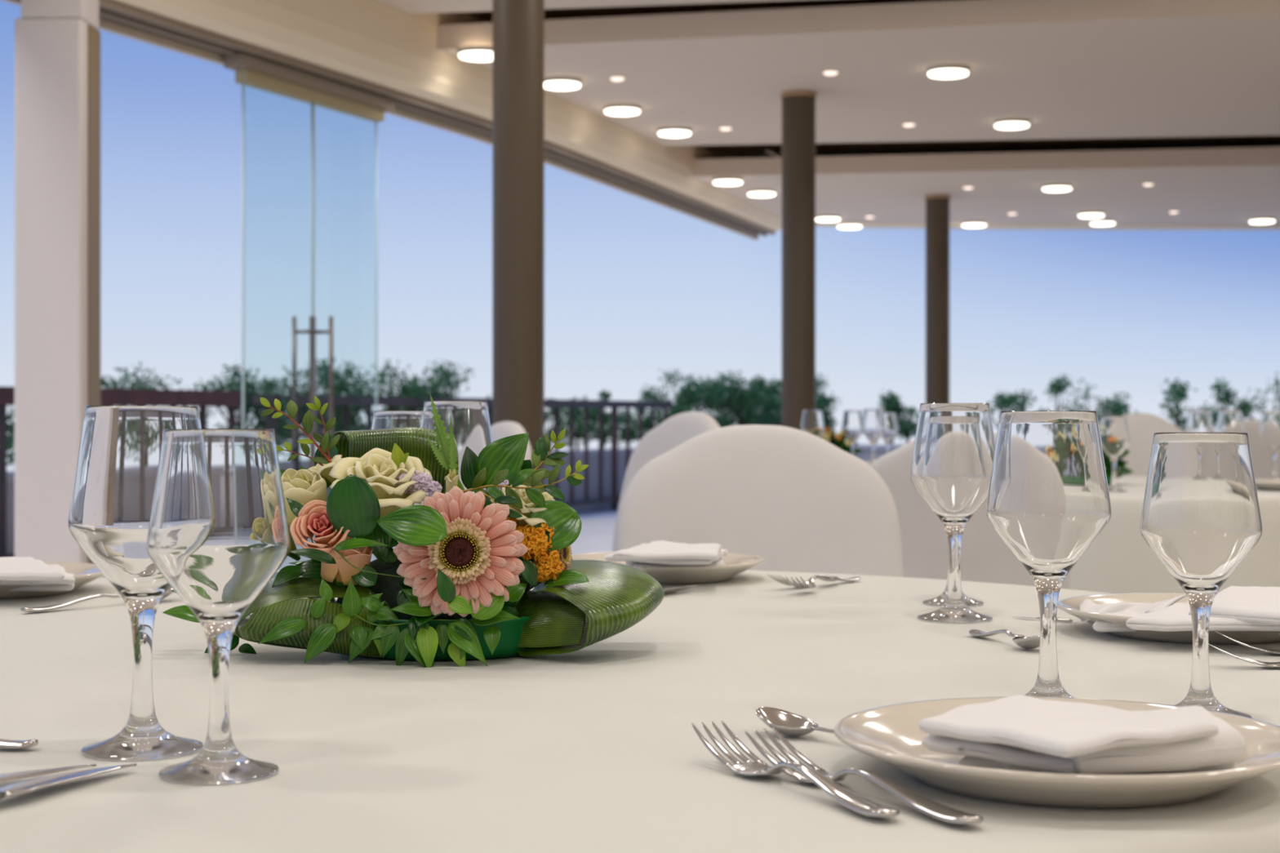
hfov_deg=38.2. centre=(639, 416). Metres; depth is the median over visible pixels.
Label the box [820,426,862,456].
flower arrangement
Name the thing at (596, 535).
floor
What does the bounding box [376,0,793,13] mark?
ceiling
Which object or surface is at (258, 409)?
shrub
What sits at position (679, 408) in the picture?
shrub
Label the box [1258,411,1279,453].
bowl
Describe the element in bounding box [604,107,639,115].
diffuser
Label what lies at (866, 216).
recessed light
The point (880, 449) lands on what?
planter
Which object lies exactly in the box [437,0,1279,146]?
ceiling
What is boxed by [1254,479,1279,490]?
dinner plate
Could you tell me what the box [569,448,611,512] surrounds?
planter
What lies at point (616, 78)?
recessed light
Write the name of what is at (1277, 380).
shrub
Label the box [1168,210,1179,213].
recessed light
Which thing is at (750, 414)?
shrub
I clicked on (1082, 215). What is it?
diffuser
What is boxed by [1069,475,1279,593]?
tablecloth
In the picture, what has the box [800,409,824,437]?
wine glass
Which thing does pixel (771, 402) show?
shrub
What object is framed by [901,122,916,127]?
recessed light
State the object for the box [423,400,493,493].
wine glass
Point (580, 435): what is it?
shrub
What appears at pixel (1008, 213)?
recessed light
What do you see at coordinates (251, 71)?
door
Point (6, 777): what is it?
knife
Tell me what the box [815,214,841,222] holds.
recessed light
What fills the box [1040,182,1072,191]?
recessed light
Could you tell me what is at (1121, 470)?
flower arrangement
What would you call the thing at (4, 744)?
teaspoon
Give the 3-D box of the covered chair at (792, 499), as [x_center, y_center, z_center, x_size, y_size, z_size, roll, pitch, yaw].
[0.199,0.485,2.895,0.480,0.941,0.590,0,0,0]
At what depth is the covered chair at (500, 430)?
5.19 m
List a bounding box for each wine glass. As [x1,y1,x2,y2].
[68,405,203,760]
[146,428,290,784]
[371,410,435,505]
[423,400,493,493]
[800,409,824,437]
[841,409,862,455]
[861,408,886,465]
[880,413,898,453]
[910,403,995,622]
[922,544,983,606]
[986,410,1111,697]
[1099,416,1129,492]
[1139,432,1262,718]
[1184,410,1213,432]
[1215,410,1244,432]
[1258,411,1279,479]
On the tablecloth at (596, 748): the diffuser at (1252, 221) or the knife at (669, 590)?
the knife at (669, 590)
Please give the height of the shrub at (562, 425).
0.588 m
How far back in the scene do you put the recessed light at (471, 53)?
9.58 m
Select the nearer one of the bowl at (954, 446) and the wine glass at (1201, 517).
the wine glass at (1201, 517)
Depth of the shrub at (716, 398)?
22.93 m
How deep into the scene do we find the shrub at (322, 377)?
15.67 m
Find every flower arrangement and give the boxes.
[162,392,664,667]
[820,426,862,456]
[1098,422,1133,484]
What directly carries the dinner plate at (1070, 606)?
on the tablecloth at (596, 748)
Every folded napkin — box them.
[0,556,75,591]
[604,540,728,571]
[918,694,1245,774]
[1079,586,1279,635]
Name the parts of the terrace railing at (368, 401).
post, post, rail, rail, post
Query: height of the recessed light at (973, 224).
0.042 m
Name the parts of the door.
bar handle, header rail, bar handle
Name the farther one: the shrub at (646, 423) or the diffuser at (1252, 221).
the shrub at (646, 423)
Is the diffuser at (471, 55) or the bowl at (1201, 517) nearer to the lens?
the bowl at (1201, 517)
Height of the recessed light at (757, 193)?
0.042 m
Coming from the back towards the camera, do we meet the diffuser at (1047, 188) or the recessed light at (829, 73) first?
the diffuser at (1047, 188)
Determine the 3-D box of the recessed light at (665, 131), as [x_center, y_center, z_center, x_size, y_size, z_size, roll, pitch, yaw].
[0.230,-1.891,12.322,0.240,0.042,0.240,0,0,0]
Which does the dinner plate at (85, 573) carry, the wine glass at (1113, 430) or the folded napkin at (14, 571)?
the folded napkin at (14, 571)
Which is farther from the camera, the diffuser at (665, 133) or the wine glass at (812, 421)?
the diffuser at (665, 133)
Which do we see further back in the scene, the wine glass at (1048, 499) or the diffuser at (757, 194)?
the diffuser at (757, 194)
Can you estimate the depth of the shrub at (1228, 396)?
25.20 m
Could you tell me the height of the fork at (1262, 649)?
0.018 m
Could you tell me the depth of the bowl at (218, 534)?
1.03 m
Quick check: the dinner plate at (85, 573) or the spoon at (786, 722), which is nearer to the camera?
the spoon at (786, 722)
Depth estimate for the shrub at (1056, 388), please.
25.26 m
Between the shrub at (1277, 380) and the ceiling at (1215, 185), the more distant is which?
the shrub at (1277, 380)
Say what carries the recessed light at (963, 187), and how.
in the ceiling at (1215, 185)
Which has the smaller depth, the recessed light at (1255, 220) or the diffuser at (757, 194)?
the diffuser at (757, 194)
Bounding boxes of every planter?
[6,471,14,554]
[278,460,293,470]
[300,459,309,469]
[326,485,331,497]
[559,449,569,502]
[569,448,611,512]
[573,449,584,501]
[602,448,611,497]
[617,448,635,506]
[834,444,905,461]
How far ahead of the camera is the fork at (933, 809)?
0.99 m
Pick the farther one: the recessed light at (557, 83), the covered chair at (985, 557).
the recessed light at (557, 83)
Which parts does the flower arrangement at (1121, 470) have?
dish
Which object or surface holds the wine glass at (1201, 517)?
on the tablecloth at (596, 748)
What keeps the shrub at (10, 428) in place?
on the planter at (10, 474)
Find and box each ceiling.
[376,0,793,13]
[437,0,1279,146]
[467,0,956,22]
[690,146,1279,224]
[700,135,1279,151]
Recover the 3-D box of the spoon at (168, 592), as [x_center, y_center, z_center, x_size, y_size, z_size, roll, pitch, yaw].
[-0.580,0.195,2.002,0.044,0.020,0.200,0,0,38]
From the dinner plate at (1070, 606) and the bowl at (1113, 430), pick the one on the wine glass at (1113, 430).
the bowl at (1113, 430)
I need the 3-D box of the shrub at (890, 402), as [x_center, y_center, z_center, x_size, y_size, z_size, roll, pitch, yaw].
[3.386,0.010,24.902,0.398,0.744,0.397,0,0,31]
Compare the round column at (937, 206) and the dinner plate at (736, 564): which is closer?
the dinner plate at (736, 564)
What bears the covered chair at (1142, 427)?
on the floor at (596, 535)
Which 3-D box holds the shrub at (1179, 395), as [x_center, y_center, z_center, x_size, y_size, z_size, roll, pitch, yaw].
[7.398,-0.074,25.226,0.989,0.913,0.739,0,0,0]
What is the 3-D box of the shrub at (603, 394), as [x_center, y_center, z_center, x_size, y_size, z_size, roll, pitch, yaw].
[-0.477,0.034,21.331,0.684,0.696,0.679,0,0,44]
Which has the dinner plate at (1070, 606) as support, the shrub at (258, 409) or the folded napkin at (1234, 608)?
the folded napkin at (1234, 608)
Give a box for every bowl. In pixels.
[68,405,201,615]
[146,428,290,639]
[861,408,886,444]
[910,403,995,534]
[986,410,1111,592]
[1099,416,1129,462]
[1139,432,1262,606]
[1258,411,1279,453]
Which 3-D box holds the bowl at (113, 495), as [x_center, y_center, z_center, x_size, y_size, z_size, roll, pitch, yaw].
[-0.306,0.058,1.138,0.087,0.128,0.087,0,0,0]
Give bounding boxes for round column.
[492,0,544,492]
[780,89,816,430]
[924,194,950,403]
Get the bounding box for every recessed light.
[457,45,492,62]
[544,75,582,90]
[603,103,641,115]
[608,75,626,81]
[656,126,692,137]
[711,176,743,186]
[718,126,733,130]
[746,188,777,197]
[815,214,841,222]
[822,70,839,75]
[837,225,861,229]
[864,215,875,218]
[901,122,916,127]
[925,63,970,79]
[960,220,987,227]
[961,186,974,189]
[992,118,1031,129]
[1006,212,1017,215]
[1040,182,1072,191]
[1077,210,1105,217]
[1088,218,1115,226]
[1142,182,1155,186]
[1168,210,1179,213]
[1248,217,1275,223]
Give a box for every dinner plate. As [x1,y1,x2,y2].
[0,561,103,599]
[570,551,765,584]
[833,696,1279,808]
[1057,592,1279,644]
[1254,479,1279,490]
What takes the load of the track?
attached to the ceiling beam
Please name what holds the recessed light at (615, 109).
in the ceiling at (1073, 68)
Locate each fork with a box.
[691,720,899,817]
[744,727,983,824]
[767,573,860,586]
[785,575,839,588]
[1208,643,1279,667]
[1214,631,1279,653]
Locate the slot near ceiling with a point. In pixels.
(611, 11)
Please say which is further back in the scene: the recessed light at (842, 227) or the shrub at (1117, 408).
the shrub at (1117, 408)
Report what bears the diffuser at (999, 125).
attached to the recessed light at (1003, 123)
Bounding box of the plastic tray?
[364,616,529,660]
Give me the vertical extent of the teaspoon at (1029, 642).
0.015 m
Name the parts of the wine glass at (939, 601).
stem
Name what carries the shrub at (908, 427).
on the planter at (880, 449)
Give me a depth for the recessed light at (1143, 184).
14.14 m
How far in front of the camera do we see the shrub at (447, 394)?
18.12 m
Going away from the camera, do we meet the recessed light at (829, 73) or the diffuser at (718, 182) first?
the recessed light at (829, 73)
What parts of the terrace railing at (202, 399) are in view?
rail, rail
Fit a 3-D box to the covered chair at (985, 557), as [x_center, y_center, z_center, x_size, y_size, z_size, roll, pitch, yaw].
[0.721,0.492,4.255,0.480,0.927,0.590,0,0,4]
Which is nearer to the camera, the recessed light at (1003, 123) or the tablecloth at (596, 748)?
the tablecloth at (596, 748)
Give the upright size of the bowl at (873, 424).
0.142 m
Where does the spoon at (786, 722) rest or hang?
on the tablecloth at (596, 748)
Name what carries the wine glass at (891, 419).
on the tablecloth
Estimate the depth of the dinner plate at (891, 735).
0.98 m
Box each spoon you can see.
[20,586,173,612]
[755,706,834,736]
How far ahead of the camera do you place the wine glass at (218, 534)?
1.04 m
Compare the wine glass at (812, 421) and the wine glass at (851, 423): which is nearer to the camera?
the wine glass at (812, 421)
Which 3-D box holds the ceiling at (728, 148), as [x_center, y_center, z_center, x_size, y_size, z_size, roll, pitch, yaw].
[4.649,-2.083,12.951,9.015,0.080,1.452,0,0,9]
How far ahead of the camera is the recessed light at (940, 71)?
10.09 m
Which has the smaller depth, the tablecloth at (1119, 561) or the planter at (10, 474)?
the tablecloth at (1119, 561)
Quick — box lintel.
[815,220,1279,230]
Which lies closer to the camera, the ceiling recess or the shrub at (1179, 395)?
the ceiling recess
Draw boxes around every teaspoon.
[0,738,38,749]
[968,629,1039,648]
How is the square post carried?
on the floor at (596, 535)
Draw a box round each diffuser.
[458,50,492,62]
[544,80,580,90]
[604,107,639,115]
[657,129,690,137]
[713,179,742,186]
[747,191,775,197]
[815,217,839,222]
[928,68,968,79]
[962,223,986,227]
[995,121,1029,129]
[1042,186,1071,191]
[1078,213,1103,217]
[1090,222,1115,226]
[1248,219,1275,223]
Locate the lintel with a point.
(818, 224)
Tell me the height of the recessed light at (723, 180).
0.042 m
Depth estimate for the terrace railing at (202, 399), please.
13.23 m
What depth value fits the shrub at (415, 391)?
16.84 m
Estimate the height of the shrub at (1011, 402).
0.760 m
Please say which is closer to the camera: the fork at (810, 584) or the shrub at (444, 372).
the fork at (810, 584)
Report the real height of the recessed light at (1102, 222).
0.042 m
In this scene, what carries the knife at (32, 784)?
on the tablecloth at (596, 748)
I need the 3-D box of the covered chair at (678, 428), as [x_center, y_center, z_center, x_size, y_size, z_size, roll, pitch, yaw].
[-0.060,0.471,5.509,0.590,0.969,0.480,0,0,-36]
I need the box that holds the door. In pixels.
[223,53,395,559]
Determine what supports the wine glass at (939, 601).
on the tablecloth at (596, 748)
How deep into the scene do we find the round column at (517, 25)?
7.08 m
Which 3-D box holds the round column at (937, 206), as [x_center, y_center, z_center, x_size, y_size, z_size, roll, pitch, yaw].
[2.405,-0.413,14.950,0.218,2.740,0.218,0,0,0]
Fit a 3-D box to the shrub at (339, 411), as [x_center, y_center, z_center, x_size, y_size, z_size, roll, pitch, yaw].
[-2.637,-0.072,16.296,1.036,0.909,0.903,0,0,0]
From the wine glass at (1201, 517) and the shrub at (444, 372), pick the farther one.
the shrub at (444, 372)
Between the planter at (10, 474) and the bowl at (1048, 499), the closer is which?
the bowl at (1048, 499)
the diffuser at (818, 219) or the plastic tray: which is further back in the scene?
the diffuser at (818, 219)
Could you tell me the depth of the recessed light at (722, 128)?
12.22 m
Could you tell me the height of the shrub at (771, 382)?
0.901 m
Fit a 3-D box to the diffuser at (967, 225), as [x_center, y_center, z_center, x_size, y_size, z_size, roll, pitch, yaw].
[3.070,-1.751,16.986,0.218,0.021,0.218,0,0,0]
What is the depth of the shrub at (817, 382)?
24.69 m
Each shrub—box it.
[6,375,115,466]
[101,361,217,427]
[183,360,299,457]
[226,359,351,461]
[286,356,399,432]
[326,367,428,430]
[365,358,457,410]
[420,362,492,425]
[544,398,594,449]
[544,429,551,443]
[549,395,611,450]
[562,389,631,448]
[606,408,662,448]
[617,377,708,435]
[654,368,734,427]
[675,370,768,426]
[708,370,782,426]
[742,375,822,426]
[764,373,841,425]
[815,391,839,433]
[877,389,907,444]
[893,404,918,443]
[986,389,1037,427]
[1034,372,1087,410]
[1066,377,1138,426]
[1159,377,1218,431]
[1197,377,1253,427]
[1231,372,1279,419]
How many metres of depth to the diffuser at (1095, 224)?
16.78 m
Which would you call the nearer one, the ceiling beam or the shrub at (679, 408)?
the ceiling beam
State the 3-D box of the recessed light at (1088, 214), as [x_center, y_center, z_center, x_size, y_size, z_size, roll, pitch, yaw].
[3.945,-1.762,16.170,0.240,0.042,0.240,0,0,0]
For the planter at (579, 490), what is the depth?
20.19 m
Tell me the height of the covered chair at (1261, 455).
0.941 m
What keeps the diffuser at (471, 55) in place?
attached to the recessed light at (471, 53)
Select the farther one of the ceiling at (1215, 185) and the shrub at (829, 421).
the shrub at (829, 421)
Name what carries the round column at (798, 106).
on the floor at (596, 535)
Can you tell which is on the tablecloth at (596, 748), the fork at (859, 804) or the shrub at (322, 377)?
the fork at (859, 804)
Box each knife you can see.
[0,763,137,799]
[0,764,96,782]
[663,584,698,594]
[1012,616,1073,622]
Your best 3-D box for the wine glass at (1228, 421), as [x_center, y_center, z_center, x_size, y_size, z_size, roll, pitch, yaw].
[1.948,0.093,6.100,0.092,0.225,0.092,0,0,-21]
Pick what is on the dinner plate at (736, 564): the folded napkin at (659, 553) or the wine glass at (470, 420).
the folded napkin at (659, 553)
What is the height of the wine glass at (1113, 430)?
0.205 m
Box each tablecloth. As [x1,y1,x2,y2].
[0,570,1279,852]
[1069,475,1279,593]
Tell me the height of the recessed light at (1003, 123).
0.042 m
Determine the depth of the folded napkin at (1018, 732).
0.98 m
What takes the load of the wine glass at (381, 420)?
on the tablecloth at (596, 748)
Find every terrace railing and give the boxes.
[0,386,240,557]
[253,394,672,528]
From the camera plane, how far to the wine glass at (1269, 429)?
5.88 m
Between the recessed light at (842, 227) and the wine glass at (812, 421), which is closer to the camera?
the wine glass at (812, 421)
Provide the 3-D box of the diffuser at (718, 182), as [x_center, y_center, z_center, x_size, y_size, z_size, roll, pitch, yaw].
[0.659,-1.751,13.876,0.218,0.021,0.218,0,0,0]
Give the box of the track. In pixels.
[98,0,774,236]
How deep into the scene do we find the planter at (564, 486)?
19.88 m
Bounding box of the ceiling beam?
[113,0,782,231]
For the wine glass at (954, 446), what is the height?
0.218 m
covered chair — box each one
[483,421,531,503]
[612,411,720,551]
[615,424,903,577]
[870,431,1070,589]
[1120,413,1184,475]
[1213,419,1279,479]
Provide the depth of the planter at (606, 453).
20.85 m
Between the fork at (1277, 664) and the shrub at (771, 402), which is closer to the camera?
the fork at (1277, 664)
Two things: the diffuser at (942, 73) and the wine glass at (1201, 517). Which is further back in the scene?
the diffuser at (942, 73)
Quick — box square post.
[14,0,100,563]
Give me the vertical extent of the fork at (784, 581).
0.018 m
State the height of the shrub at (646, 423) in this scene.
0.549 m
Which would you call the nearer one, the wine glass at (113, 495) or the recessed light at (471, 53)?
the wine glass at (113, 495)
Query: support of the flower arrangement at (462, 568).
on the tablecloth at (596, 748)
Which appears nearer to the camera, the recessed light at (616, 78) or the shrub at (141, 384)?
the recessed light at (616, 78)
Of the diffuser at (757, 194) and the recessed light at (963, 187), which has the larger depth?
the diffuser at (757, 194)
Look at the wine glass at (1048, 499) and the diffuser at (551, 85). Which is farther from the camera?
the diffuser at (551, 85)
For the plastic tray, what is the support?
on the flower arrangement at (462, 568)
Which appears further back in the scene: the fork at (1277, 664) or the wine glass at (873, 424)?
the wine glass at (873, 424)
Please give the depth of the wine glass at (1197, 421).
6.02 m

